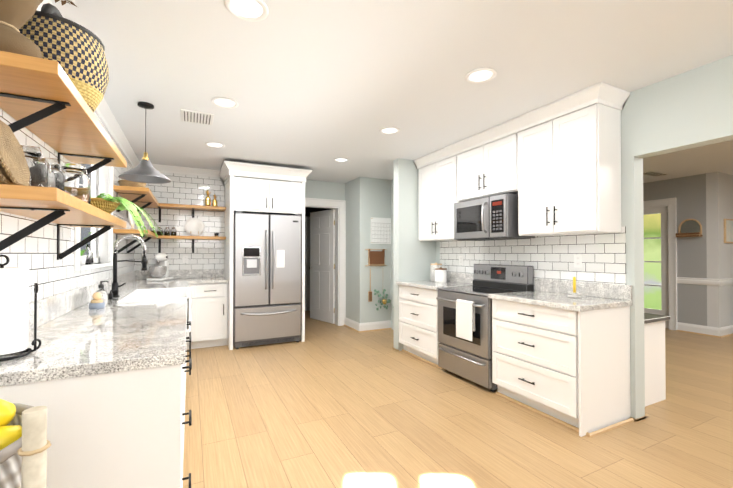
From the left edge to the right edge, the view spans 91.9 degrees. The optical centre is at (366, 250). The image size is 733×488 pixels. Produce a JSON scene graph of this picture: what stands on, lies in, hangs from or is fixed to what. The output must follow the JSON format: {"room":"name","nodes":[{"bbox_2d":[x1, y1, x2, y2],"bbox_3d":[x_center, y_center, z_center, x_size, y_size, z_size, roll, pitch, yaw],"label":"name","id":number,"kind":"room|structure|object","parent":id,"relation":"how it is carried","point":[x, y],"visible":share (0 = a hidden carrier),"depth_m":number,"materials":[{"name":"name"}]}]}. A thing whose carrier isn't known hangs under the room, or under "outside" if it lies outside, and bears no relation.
{"room":"kitchen","nodes":[
{"label":"kitchen","id":0,"kind":"room"},
{"bbox_2d":[0,108,133,301],"bbox_3d":[-1.292,0.020,0.869,0.140,2.550,9.340,0,-1,-26],"label":"wall","id":1,"kind":"structure","parent":0,"point":[35,252],"depth_m":1.97,"materials":[{"name":"tile"}]},
{"bbox_2d":[0,51,126,259],"bbox_3d":[-1.479,-0.284,1.744,0.308,0.676,1.430,0,-1,-26],"label":"shelf","id":2,"kind":"object","parent":1,"relation":"attached to","point":[43,100],"visible":0.96,"depth_m":1.40,"materials":[{"name":"brown wood"}]},
{"bbox_2d":[0,120,29,185],"bbox_3d":[-1.262,-0.334,1.206,0.142,0.217,0.236,0,-1,-26],"label":"plates","id":3,"kind":"object","parent":2,"relation":"on","point":[14,168],"visible":0.96,"depth_m":1.21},
{"bbox_2d":[0,0,76,58],"bbox_3d":[-1.163,-0.921,1.265,0.423,0.587,0.531,0,-1,-26],"label":"bouquet","id":4,"kind":"object","parent":2,"relation":"on","point":[16,16],"visible":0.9,"depth_m":1.19,"materials":[{"name":"brown plant"}]},
{"bbox_2d":[21,145,57,187],"bbox_3d":[-1.389,-0.317,1.449,0.131,0.221,0.131,0,-1,28],"label":"jar","id":5,"kind":"object","parent":2,"relation":"on","point":[43,171],"depth_m":1.45,"materials":[{"name":"clear glass"}]},
{"bbox_2d":[19,3,108,111],"bbox_3d":[-1.335,-0.826,1.536,0.356,0.401,0.356,0,-1,-26],"label":"basket","id":6,"kind":"object","parent":2,"relation":"on","point":[75,50],"visible":0.54,"depth_m":1.45,"materials":[{"name":"multicoloured wicker"}]},
{"bbox_2d":[58,162,73,195],"bbox_3d":[-1.440,-0.310,1.596,0.123,0.211,0.123,0,-1,28],"label":"jar","id":7,"kind":"object","parent":2,"relation":"on","point":[73,179],"depth_m":1.70,"materials":[{"name":"clear glass"}]},
{"bbox_2d":[73,163,92,203],"bbox_3d":[-1.456,-0.319,1.762,0.135,0.231,0.135,0,-1,28],"label":"jar","id":8,"kind":"object","parent":2,"relation":"on","point":[82,182],"depth_m":1.74,"materials":[{"name":"clear glass"}]},
{"bbox_2d":[91,193,162,236],"bbox_3d":[-1.588,-0.206,2.239,0.528,0.256,0.807,0,-1,-26],"label":"potted plant","id":9,"kind":"object","parent":2,"relation":"on","point":[109,204],"visible":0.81,"depth_m":2.10,"materials":[{"name":"green plant"}]},
{"bbox_2d":[37,0,139,167],"bbox_3d":[-1.668,-1.199,1.871,0.070,0.095,6.950,0,-1,-26],"label":"crown molding","id":10,"kind":"structure","parent":1,"relation":"attached to","point":[106,115],"depth_m":3.45,"materials":[{"name":"white paint"}]},
{"bbox_2d":[74,164,112,270],"bbox_3d":[-2.294,-0.422,2.921,0.170,1.130,1.240,0,-1,-26],"label":"window","id":11,"kind":"structure","parent":1,"relation":"in","point":[101,247],"depth_m":3.33,"materials":[{"name":"white paint"}]},
{"bbox_2d":[80,232,93,264],"bbox_3d":[-2.196,-0.021,2.769,0.077,0.263,0.326,0,-1,-26],"label":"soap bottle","id":12,"kind":"object","parent":11,"relation":"on","point":[87,256],"visible":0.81,"depth_m":2.83,"materials":[{"name":"white"}]},
{"bbox_2d":[113,185,159,253],"bbox_3d":[-2.758,-0.304,4.336,0.328,0.691,1.549,0,-1,-26],"label":"corner shelf","id":13,"kind":"object","parent":1,"relation":"attached to","point":[142,197],"depth_m":3.86,"materials":[{"name":"brown wood"}]},
{"bbox_2d":[128,211,134,228],"bbox_3d":[-2.596,-0.352,3.909,0.055,0.274,0.270,0,-1,-26],"label":"plate","id":14,"kind":"object","parent":13,"relation":"on","point":[131,221],"depth_m":3.95,"materials":[{"name":"white ceramic"}]},
{"bbox_2d":[118,180,145,186],"bbox_3d":[-2.530,-0.696,3.834,0.260,0.084,0.260,0,-1,-26],"label":"rattan tray","id":15,"kind":"object","parent":13,"relation":"on","point":[128,183],"visible":0.58,"depth_m":3.73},
{"bbox_2d":[157,227,162,234],"bbox_3d":[-2.899,-0.265,4.975,0.072,0.122,0.072,0,-1,-32],"label":"mason jar","id":16,"kind":"object","parent":13,"relation":"on","point":[158,231],"depth_m":4.95,"materials":[{"name":"clear glass"}]},
{"bbox_2d":[134,172,344,269],"bbox_3d":[-1.911,0.063,5.699,3.335,2.550,0.140,0,-1,-26],"label":"wall","id":17,"kind":"structure","parent":0,"point":[189,190],"depth_m":5.27,"materials":[{"name":"tile"}]},
{"bbox_2d":[183,255,187,262],"bbox_3d":[-2.672,0.134,5.235,0.072,0.116,0.010,0,-1,-26],"label":"electrical outlet plate","id":18,"kind":"object","parent":17,"relation":"attached to","point":[185,257],"depth_m":5.23,"materials":[{"name":"white paint"}]},
{"bbox_2d":[152,164,220,177],"bbox_3d":[-2.690,-1.169,5.205,1.030,0.095,0.070,0,-1,-26],"label":"crown molding","id":19,"kind":"structure","parent":17,"relation":"attached to","point":[161,168],"depth_m":5.22,"materials":[{"name":"white paint"}]},
{"bbox_2d":[160,203,225,252],"bbox_3d":[-2.513,-0.301,5.165,0.844,0.681,0.282,0,-1,-26],"label":"corner shelf","id":20,"kind":"object","parent":17,"relation":"attached to","point":[162,205],"depth_m":5.10,"materials":[{"name":"brown wood"}]},
{"bbox_2d":[164,227,176,235],"bbox_3d":[-2.787,-0.265,5.042,0.154,0.122,0.073,0,-1,-11],"label":"mason jar","id":21,"kind":"object","parent":20,"relation":"on","point":[173,231],"depth_m":5.02,"materials":[{"name":"clear glass"}]},
{"bbox_2d":[184,218,204,235],"bbox_3d":[-2.527,-0.340,5.216,0.270,0.274,0.055,0,-1,-26],"label":"plate","id":22,"kind":"object","parent":20,"relation":"on","point":[194,226],"depth_m":5.22,"materials":[{"name":"white ceramic"}]},
{"bbox_2d":[205,190,210,205],"bbox_3d":[-2.353,-0.773,5.272,0.093,0.264,0.083,0,-1,4],"label":"bottle","id":23,"kind":"object","parent":20,"relation":"on","point":[208,201],"depth_m":5.24,"materials":[{"name":"gold metal"}]},
{"bbox_2d":[212,194,216,205],"bbox_3d":[-2.266,-0.743,5.305,0.075,0.203,0.071,0,-1,-2],"label":"bottle","id":24,"kind":"object","parent":20,"relation":"on","point":[214,203],"depth_m":5.28,"materials":[{"name":"gold metal"}]},
{"bbox_2d":[309,209,334,323],"bbox_3d":[-0.863,0.294,6.731,0.273,2.083,0.765,0,-1,-26],"label":"pantry door","id":25,"kind":"structure","parent":17,"relation":"in","point":[322,266],"depth_m":6.69,"materials":[{"name":"white paint"}]},
{"bbox_2d":[305,198,345,325],"bbox_3d":[-0.882,0.224,6.193,1.064,2.237,0.170,0,-1,-26],"label":"door frame","id":26,"kind":"structure","parent":17,"relation":"attached to","point":[339,206],"depth_m":6.33,"materials":[{"name":"white paint"}]},
{"bbox_2d":[305,207,330,216],"bbox_3d":[-1.637,0.084,7.935,2.420,2.550,0.100,0,-1,-26],"label":"wall","id":27,"kind":"structure","parent":0,"point":[308,210],"depth_m":8.07,"materials":[{"name":"grey"}]},
{"bbox_2d":[305,216,309,310],"bbox_3d":[-1.320,0.299,8.004,0.130,2.120,0.045,0,-1,-26],"label":"door frame","id":28,"kind":"structure","parent":27,"relation":"attached to","point":[307,263],"depth_m":7.97,"materials":[{"name":"white paint"}]},
{"bbox_2d":[345,177,390,322],"bbox_3d":[0.645,0.072,6.622,2.065,2.550,0.765,0,-1,-26],"label":"wall","id":29,"kind":"structure","parent":0,"point":[366,199],"depth_m":5.97,"materials":[{"name":"grey paint"}]},
{"bbox_2d":[344,317,391,332],"bbox_3d":[0.315,1.272,6.359,1.281,0.145,0.641,0,-1,-26],"label":"baseboard","id":30,"kind":"structure","parent":29,"relation":"attached to","point":[367,325],"depth_m":5.95,"materials":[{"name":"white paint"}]},
{"bbox_2d":[365,249,386,268],"bbox_3d":[0.159,0.141,5.920,0.400,0.332,0.056,0,-1,-26],"label":"pocket","id":31,"kind":"object","parent":29,"relation":"attached to","point":[376,258],"visible":0.96,"depth_m":5.90,"materials":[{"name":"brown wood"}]},
{"bbox_2d":[368,269,371,301],"bbox_3d":[0.062,0.575,5.865,0.070,0.550,0.016,0,-1,-26],"label":"paddle","id":32,"kind":"object","parent":31,"relation":"hanging from","point":[370,296],"visible":0.96,"depth_m":5.86,"materials":[{"name":"brown wood"}]},
{"bbox_2d":[371,217,390,243],"bbox_3d":[0.267,-0.329,5.999,0.440,0.440,0.018,0,-1,-26],"label":"wall calendar","id":33,"kind":"object","parent":29,"relation":"attached to","point":[380,230],"visible":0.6,"depth_m":5.98,"materials":[{"name":"white paper"}]},
{"bbox_2d":[374,289,390,309],"bbox_3d":[0.305,0.649,5.917,0.410,0.696,0.128,0,-1,-26],"label":"potted plant","id":34,"kind":"object","parent":29,"relation":"attached to","point":[384,301],"visible":0.98,"depth_m":5.89,"materials":[{"name":"green plant"}]},
{"bbox_2d":[50,0,732,182],"bbox_3d":[3.032,-1.265,4.211,10.950,0.080,11.450,0,-1,-26],"label":"ceiling","id":35,"kind":"structure","parent":0,"point":[317,87],"depth_m":2.41,"materials":[{"name":"white paint"}]},
{"bbox_2d":[118,102,170,183],"bbox_3d":[-1.869,-0.917,3.003,0.380,0.635,0.380,0,-1,-26],"label":"light","id":36,"kind":"object","parent":35,"relation":"hanging from","point":[144,171],"visible":1,"depth_m":2.99,"materials":[{"name":"black metal"}]},
{"bbox_2d":[180,109,213,124],"bbox_3d":[-1.569,-1.228,3.289,0.270,0.009,0.300,0,-1,-26],"label":"ceiling vent","id":37,"kind":"object","parent":35,"relation":"in","point":[196,117],"visible":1,"depth_m":3.27,"materials":[{"name":"white metal"}]},
{"bbox_2d":[205,142,224,147],"bbox_3d":[-1.753,-1.219,4.108,0.215,0.011,0.215,0,-1,19],"label":"recessed light","id":38,"kind":"object","parent":35,"relation":"in","point":[211,144],"depth_m":4.10,"materials":[{"name":"white paint"}]},
{"bbox_2d":[211,97,238,108],"bbox_3d":[-1.183,-1.230,2.962,0.215,0.011,0.215,0,-1,19],"label":"recessed light","id":39,"kind":"object","parent":35,"relation":"in","point":[223,102],"depth_m":2.96,"materials":[{"name":"white paint"}]},
{"bbox_2d":[224,0,268,21],"bbox_3d":[-0.612,-1.240,1.816,0.215,0.011,0.215,0,-1,19],"label":"recessed light","id":40,"kind":"object","parent":35,"relation":"in","point":[252,10],"depth_m":1.83,"materials":[{"name":"white paint"}]},
{"bbox_2d":[334,158,348,161],"bbox_3d":[-0.336,-1.213,4.774,0.215,0.011,0.215,0,-1,19],"label":"recessed light","id":41,"kind":"object","parent":35,"relation":"in","point":[336,159],"depth_m":4.75,"materials":[{"name":"white paint"}]},
{"bbox_2d":[379,127,399,134],"bbox_3d":[0.236,-1.224,3.634,0.215,0.011,0.215,0,-1,19],"label":"recessed light","id":42,"kind":"object","parent":35,"relation":"in","point":[385,130],"depth_m":3.63,"materials":[{"name":"white paint"}]},
{"bbox_2d":[465,67,496,82],"bbox_3d":[0.807,-1.234,2.511,0.215,0.011,0.215,0,-1,19],"label":"recessed light","id":43,"kind":"object","parent":35,"relation":"in","point":[479,75],"depth_m":2.51,"materials":[{"name":"white paint"}]},
{"bbox_2d":[643,171,668,176],"bbox_3d":[4.544,-1.208,5.605,0.500,0.009,0.200,0,-1,-26],"label":"ceiling vent","id":44,"kind":"object","parent":35,"relation":"in","point":[653,173],"visible":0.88,"depth_m":5.57,"materials":[{"name":"white"}]},
{"bbox_2d":[393,158,435,350],"bbox_3d":[0.668,0.056,4.888,0.610,2.550,0.130,0,-1,-26],"label":"wall","id":45,"kind":"structure","parent":0,"point":[414,257],"depth_m":4.77,"materials":[{"name":"grey paint"}]},
{"bbox_2d":[183,311,732,487],"bbox_3d":[3.032,1.355,4.188,10.950,0.060,11.450,0,-1,-26],"label":"floor","id":46,"kind":"structure","parent":0,"point":[327,405],"depth_m":2.62,"materials":[{"name":"brown wood"}]},
{"bbox_2d":[17,406,50,487],"bbox_3d":[-0.827,0.793,0.635,0.449,1.000,0.458,0,-1,-26],"label":"stand","id":47,"kind":"object","parent":46,"relation":"on","point":[32,450],"visible":1,"depth_m":0.64,"materials":[{"name":"brown wood"}]},
{"bbox_2d":[0,403,33,487],"bbox_3d":[-0.858,0.472,0.622,0.440,0.228,0.440,0,-1,-26],"label":"basket","id":48,"kind":"object","parent":47,"relation":"on","point":[10,465],"visible":0.25,"depth_m":0.65,"materials":[{"name":"grey metal"}]},
{"bbox_2d":[0,399,21,449],"bbox_3d":[-0.806,0.378,0.763,0.134,0.114,0.129,0,-1,-26],"label":"lemons","id":49,"kind":"object","parent":48,"relation":"in","point":[9,434],"visible":0.71,"depth_m":0.75,"materials":[{"name":"yellow food"}]},
{"bbox_2d":[0,332,187,487],"bbox_3d":[-1.127,0.861,1.448,0.668,0.880,0.635,0,-1,-26],"label":"base cabinet","id":50,"kind":"object","parent":46,"relation":"on","point":[124,429],"depth_m":1.22,"materials":[{"name":"white paint"}]},
{"bbox_2d":[0,269,191,386],"bbox_3d":[-1.954,0.350,3.132,0.690,0.170,4.408,0,-1,-26],"label":"countertop","id":51,"kind":"structure","parent":50,"relation":"on","point":[77,336],"depth_m":1.61,"materials":[{"name":"stone"}]},
{"bbox_2d":[0,255,41,360],"bbox_3d":[-1.279,0.196,1.257,0.179,0.362,0.159,0,-1,-26],"label":"paper towel holder","id":52,"kind":"object","parent":51,"relation":"on","point":[30,350],"visible":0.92,"depth_m":1.30,"materials":[{"name":"black metal"}]},
{"bbox_2d":[0,267,28,354],"bbox_3d":[-1.290,0.210,1.254,0.139,0.295,0.139,0,-1,-26],"label":"paper towel roll","id":53,"kind":"object","parent":52,"relation":"on","point":[14,302],"visible":0.98,"depth_m":1.23,"materials":[{"name":"white paper"}]},
{"bbox_2d":[89,292,104,308],"bbox_3d":[-1.799,0.334,2.367,0.086,0.107,0.085,0,-1,-26],"label":"dish","id":54,"kind":"object","parent":51,"relation":"on","point":[97,302],"visible":1,"depth_m":2.35,"materials":[{"name":"blue"}]},
{"bbox_2d":[97,281,107,305],"bbox_3d":[-1.835,0.300,2.461,0.076,0.176,0.068,0,-1,-26],"label":"soap bottle","id":55,"kind":"object","parent":51,"relation":"on","point":[102,291],"visible":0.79,"depth_m":2.45,"materials":[{"name":"clear glass"}]},
{"bbox_2d":[108,289,117,299],"bbox_3d":[-2.021,0.352,2.826,0.061,0.080,0.032,0,-1,-26],"label":"soap pump","id":56,"kind":"object","parent":51,"relation":"on","point":[110,295],"visible":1,"depth_m":2.81,"materials":[{"name":"black metal"}]},
{"bbox_2d":[112,234,146,296],"bbox_3d":[-2.047,0.128,3.061,0.267,0.532,0.064,0,-1,-26],"label":"faucet","id":57,"kind":"object","parent":51,"relation":"on","point":[143,261],"visible":1,"depth_m":3.03,"materials":[{"name":"black metal"}]},
{"bbox_2d":[117,287,190,331],"bbox_3d":[-1.817,0.513,3.122,0.490,0.275,0.950,0,-1,-26],"label":"sink","id":58,"kind":"object","parent":51,"relation":"in","point":[156,295],"visible":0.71,"depth_m":3.43,"materials":[{"name":"white ceramic"}]},
{"bbox_2d":[146,253,173,280],"bbox_3d":[-2.827,0.221,4.869,0.220,0.377,0.363,0,-1,-6],"label":"stand mixer","id":59,"kind":"object","parent":51,"relation":"on","point":[160,272],"visible":1,"depth_m":4.76,"materials":[{"name":"white metal"}]},
{"bbox_2d":[188,284,191,366],"bbox_3d":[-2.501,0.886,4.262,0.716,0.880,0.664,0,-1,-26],"label":"base cabinet","id":60,"kind":"object","parent":46,"relation":"on","point":[190,285],"depth_m":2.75,"materials":[{"name":"white paint"}]},
{"bbox_2d":[192,283,227,348],"bbox_3d":[-2.275,0.893,5.040,0.522,0.880,0.695,0,-1,-26],"label":"base cabinet","id":61,"kind":"object","parent":46,"relation":"on","point":[209,301],"depth_m":4.81,"materials":[{"name":"white paint"}]},
{"bbox_2d":[192,269,227,283],"bbox_3d":[-2.267,0.368,5.074,0.480,0.170,0.652,0,-1,-26],"label":"countertop","id":62,"kind":"structure","parent":61,"relation":"on","point":[199,276],"depth_m":5.29,"materials":[{"name":"stone"}]},
{"bbox_2d":[219,161,311,349],"bbox_3d":[-1.529,0.085,5.295,1.190,2.500,0.916,0,-1,-26],"label":"tall cabinet","id":63,"kind":"object","parent":46,"relation":"on","point":[255,195],"visible":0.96,"depth_m":4.95,"materials":[{"name":"white paint"}]},
{"bbox_2d":[233,211,300,348],"bbox_3d":[-1.517,0.407,5.268,0.916,1.855,0.916,0,-1,-26],"label":"fridge","id":64,"kind":"object","parent":46,"relation":"on","point":[266,278],"visible":1,"depth_m":4.91,"materials":[{"name":"silver metal"}]},
{"bbox_2d":[436,264,533,391],"bbox_3d":[1.188,0.738,3.694,0.678,1.165,0.748,0,-1,-26],"label":"range","id":65,"kind":"object","parent":46,"relation":"on","point":[465,331],"visible":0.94,"depth_m":3.53,"materials":[{"name":"silver metal"}]},
{"bbox_2d":[399,285,630,436],"bbox_3d":[1.220,0.881,3.714,0.652,0.879,2.446,0,-1,-26],"label":"base cabinet","id":66,"kind":"object","parent":46,"relation":"on","point":[570,367],"visible":0.88,"depth_m":2.73,"materials":[{"name":"white paint"}]},
{"bbox_2d":[396,272,631,311],"bbox_3d":[1.228,0.361,3.714,0.646,0.160,2.463,0,-1,-26],"label":"countertop","id":67,"kind":"structure","parent":66,"relation":"on","point":[551,293],"depth_m":3.02,"materials":[{"name":"stone"}]},
{"bbox_2d":[430,263,441,280],"bbox_3d":[0.920,0.285,4.682,0.153,0.246,0.153,0,-1,19],"label":"canister","id":68,"kind":"object","parent":67,"relation":"on","point":[431,265],"depth_m":4.65,"materials":[{"name":"ceramic"}]},
{"bbox_2d":[433,266,446,282],"bbox_3d":[0.942,0.311,4.503,0.153,0.191,0.153,0,-1,19],"label":"canister","id":69,"kind":"object","parent":67,"relation":"on","point":[438,273],"depth_m":4.45,"materials":[{"name":"ceramic"}]},
{"bbox_2d":[567,277,581,297],"bbox_3d":[1.740,0.307,2.967,0.110,0.171,0.110,0,-1,-26],"label":"candlestick","id":70,"kind":"object","parent":67,"relation":"on","point":[574,294],"visible":1,"depth_m":2.96,"materials":[{"name":"wax"}]},
{"bbox_2d":[644,313,669,406],"bbox_3d":[2.322,0.949,3.204,0.562,0.735,0.465,0,-1,-26],"label":"base cabinet","id":71,"kind":"object","parent":46,"relation":"on","point":[654,357],"visible":0.25,"depth_m":3.05,"materials":[{"name":"white paint"}]},
{"bbox_2d":[391,55,732,418],"bbox_3d":[2.384,0.033,2.271,0.130,2.550,8.575,0,-1,-26],"label":"wall","id":72,"kind":"structure","parent":0,"point":[692,108],"depth_m":2.67,"materials":[{"name":"grey paint"}]},
{"bbox_2d":[402,349,633,436],"bbox_3d":[1.262,1.310,3.709,0.547,0.020,2.470,0,-1,-26],"label":"trim","id":73,"kind":"structure","parent":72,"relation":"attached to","point":[608,428],"depth_m":2.72,"materials":[{"name":"brown wood"}]},
{"bbox_2d":[414,82,629,240],"bbox_3d":[1.349,-0.680,3.777,0.380,1.093,2.438,0,-1,-26],"label":"upper cabinet","id":74,"kind":"object","parent":72,"relation":"attached to","point":[555,166],"visible":0.98,"depth_m":3.10,"materials":[{"name":"white paint"}]},
{"bbox_2d":[454,193,534,240],"bbox_3d":[1.306,-0.326,3.763,0.466,0.426,0.746,0,-1,-26],"label":"microwave","id":75,"kind":"object","parent":74,"relation":"attached to","point":[495,217],"visible":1,"depth_m":3.55,"materials":[{"name":"silver metal"}]},
{"bbox_2d":[440,226,625,290],"bbox_3d":[1.528,0.142,3.835,0.008,0.640,2.320,0,-1,-26],"label":"wall tile","id":76,"kind":"structure","parent":72,"relation":"attached to","point":[603,257],"depth_m":3.35,"materials":[{"name":"white tile"}]},
{"bbox_2d":[459,256,462,264],"bbox_3d":[1.194,0.127,4.484,0.010,0.116,0.072,0,-1,-26],"label":"electrical outlet plate","id":77,"kind":"object","parent":76,"relation":"attached to","point":[460,257],"depth_m":4.48,"materials":[{"name":"white paint"}]},
{"bbox_2d":[574,254,581,267],"bbox_3d":[1.867,0.095,3.133,0.010,0.116,0.072,0,-1,-26],"label":"electrical outlet plate","id":78,"kind":"object","parent":76,"relation":"attached to","point":[577,260],"depth_m":3.13,"materials":[{"name":"white paint"}]},
{"bbox_2d":[631,414,647,421],"bbox_3d":[2.070,1.303,2.890,0.162,0.020,0.316,0,-1,-26],"label":"trim","id":79,"kind":"structure","parent":72,"relation":"attached to","point":[637,420],"depth_m":2.75,"materials":[{"name":"brown wood"}]},
{"bbox_2d":[643,173,706,325],"bbox_3d":[4.186,0.085,8.085,0.140,2.550,5.520,0,-1,-26],"label":"wall","id":80,"kind":"structure","parent":0,"point":[688,193],"depth_m":5.77,"materials":[{"name":"grey paint"}]},
{"bbox_2d":[643,207,667,327],"bbox_3d":[4.990,0.300,6.484,0.046,2.090,0.920,0,-1,-26],"label":"door","id":81,"kind":"structure","parent":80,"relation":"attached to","point":[655,263],"depth_m":6.25,"materials":[{"name":"white paint"}]},
{"bbox_2d":[643,197,677,330],"bbox_3d":[4.971,0.234,6.475,0.170,2.222,1.184,0,-1,-26],"label":"door frame","id":82,"kind":"structure","parent":80,"relation":"attached to","point":[670,204],"depth_m":5.97,"materials":[{"name":"white paint"}]},
{"bbox_2d":[676,219,702,236],"bbox_3d":[5.219,-0.366,5.744,0.100,0.299,0.310,0,-1,-26],"label":"shelf","id":83,"kind":"object","parent":80,"relation":"attached to","point":[689,227],"visible":1,"depth_m":5.75,"materials":[{"name":"brown wood"}]},
{"bbox_2d":[676,330,732,337],"bbox_3d":[6.446,1.333,6.237,2.612,0.020,0.562,0,-1,-26],"label":"trim","id":84,"kind":"structure","parent":80,"relation":"attached to","point":[706,334],"depth_m":5.57,"materials":[{"name":"brown wood"}]},
{"bbox_2d":[677,322,732,335],"bbox_3d":[6.449,1.271,6.249,2.596,0.145,0.546,0,-1,-26],"label":"baseboard","id":85,"kind":"structure","parent":80,"relation":"attached to","point":[721,331],"depth_m":5.60,"materials":[{"name":"white paint"}]},
{"bbox_2d":[677,277,732,285],"bbox_3d":[6.448,0.501,6.252,2.602,0.105,0.552,0,-1,-26],"label":"trim","id":86,"kind":"structure","parent":80,"relation":"attached to","point":[707,281],"depth_m":5.61,"materials":[{"name":"white paint"}]},
{"bbox_2d":[706,172,732,327],"bbox_3d":[6.629,0.067,6.140,2.780,2.550,0.140,0,-1,-26],"label":"wall jog","id":87,"kind":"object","parent":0,"point":[719,197],"visible":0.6,"depth_m":5.54,"materials":[{"name":"grey paint"}]},
{"bbox_2d":[724,219,732,242],"bbox_3d":[5.745,-0.302,5.609,0.360,0.380,0.027,0,-1,-26],"label":"picture","id":88,"kind":"object","parent":87,"relation":"attached to","point":[728,230],"visible":1,"depth_m":5.56,"materials":[{"name":"brown wood"}]}
]}

